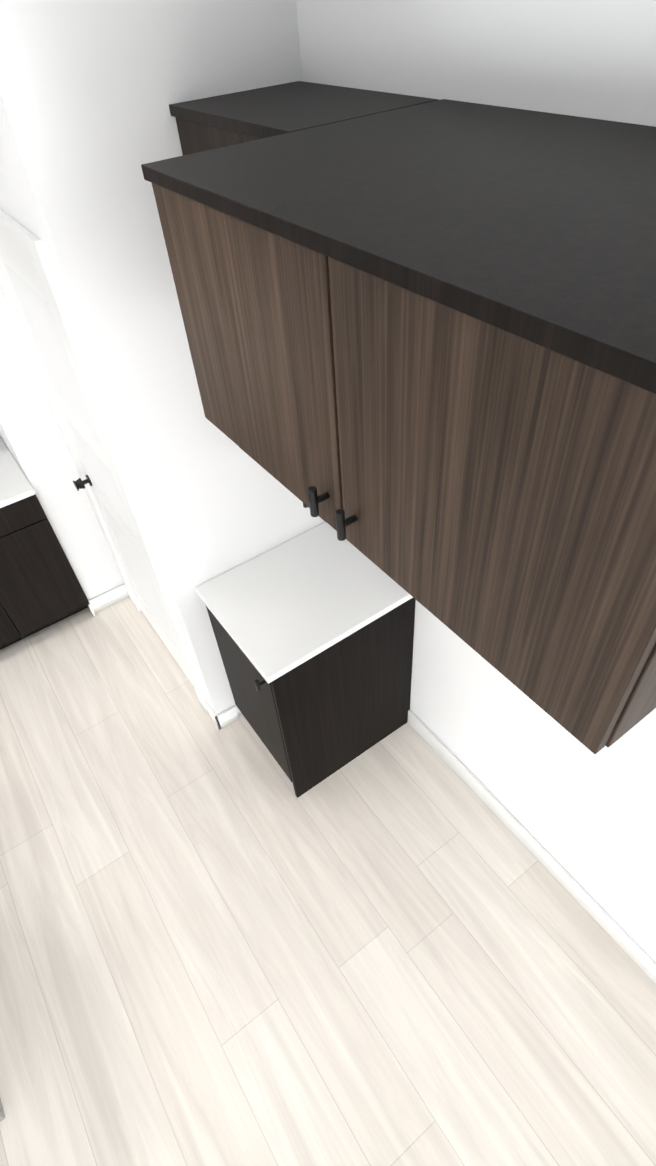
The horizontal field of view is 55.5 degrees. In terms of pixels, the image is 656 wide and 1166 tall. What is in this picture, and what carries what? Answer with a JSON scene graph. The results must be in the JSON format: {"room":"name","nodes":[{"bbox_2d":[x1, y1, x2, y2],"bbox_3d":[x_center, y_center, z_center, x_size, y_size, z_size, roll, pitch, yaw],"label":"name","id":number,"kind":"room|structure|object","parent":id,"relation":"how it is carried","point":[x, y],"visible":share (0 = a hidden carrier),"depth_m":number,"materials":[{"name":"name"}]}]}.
{"room":"kitchen","nodes":[
{"label":"kitchen","id":0,"kind":"room"},
{"bbox_2d":[0,597,655,1165],"bbox_3d":[-2.742,3.084,0.937,10.600,0.120,10.800,-29,50,-22],"label":"floor","id":1,"kind":"structure","parent":0,"point":[228,947],"depth_m":2.29,"materials":[{"name":"beige wood"}]},
{"bbox_2d":[0,1098,4,1121],"bbox_3d":[-2.476,1.837,1.435,2.852,0.886,0.827,-29,50,-22],"label":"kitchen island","id":2,"kind":"object","parent":1,"relation":"on","point":[2,1115],"visible":1,"depth_m":2.00,"materials":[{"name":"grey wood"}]},
{"bbox_2d":[0,443,88,649],"bbox_3d":[-1.852,-0.119,3.308,0.769,0.886,0.619,-29,50,-22],"label":"base cabinet","id":3,"kind":"object","parent":1,"relation":"on","point":[40,587],"depth_m":3.20,"materials":[{"name":"brown wood"}]},
{"bbox_2d":[0,437,35,508],"bbox_3d":[-2.185,-0.261,2.833,1.538,0.030,0.631,-29,50,-22],"label":"countertop","id":4,"kind":"structure","parent":3,"relation":"on","point":[14,487],"depth_m":2.96,"materials":[{"name":"white stone"}]},
{"bbox_2d":[195,522,415,797],"bbox_3d":[-0.065,0.344,2.668,0.675,0.915,0.538,-29,50,-22],"label":"base cabinet","id":5,"kind":"object","parent":1,"relation":"on","point":[313,629],"visible":0.9,"depth_m":2.38,"materials":[{"name":"brown wood"}]},
{"bbox_2d":[0,0,655,962],"bbox_3d":[1.228,0.737,0.866,1.680,2.760,8.350,-29,50,-22],"label":"wall","id":6,"kind":"structure","parent":0,"point":[90,90],"depth_m":1.64,"materials":[{"name":"white paint"}]},
{"bbox_2d":[0,209,207,712],"bbox_3d":[-0.929,-0.370,2.596,0.120,2.130,0.940,-29,50,-22],"label":"door frame","id":7,"kind":"structure","parent":6,"relation":"attached to","point":[23,255],"depth_m":2.32,"materials":[{"name":"white wood"}]},
{"bbox_2d":[169,81,438,521],"bbox_3d":[-0.054,-0.722,1.701,0.397,0.942,0.526,-29,50,-22],"label":"upper cabinet","id":8,"kind":"object","parent":6,"relation":"attached to","point":[210,123],"visible":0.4,"depth_m":1.35,"materials":[{"name":"brown wood"}]},
{"bbox_2d":[141,99,655,753],"bbox_3d":[0.268,-0.382,1.012,0.700,0.481,1.042,-29,50,-22],"label":"upper cabinet","id":9,"kind":"object","parent":6,"relation":"attached to","point":[421,339],"visible":1,"depth_m":0.75,"materials":[{"name":"brown wood"}]},
{"bbox_2d":[408,710,655,983],"bbox_3d":[2.092,2.276,1.142,0.014,0.100,5.975,-29,50,-22],"label":"baseboard","id":10,"kind":"structure","parent":6,"relation":"attached to","point":[615,931],"depth_m":2.44,"materials":[{"name":"white wood"}]}
]}

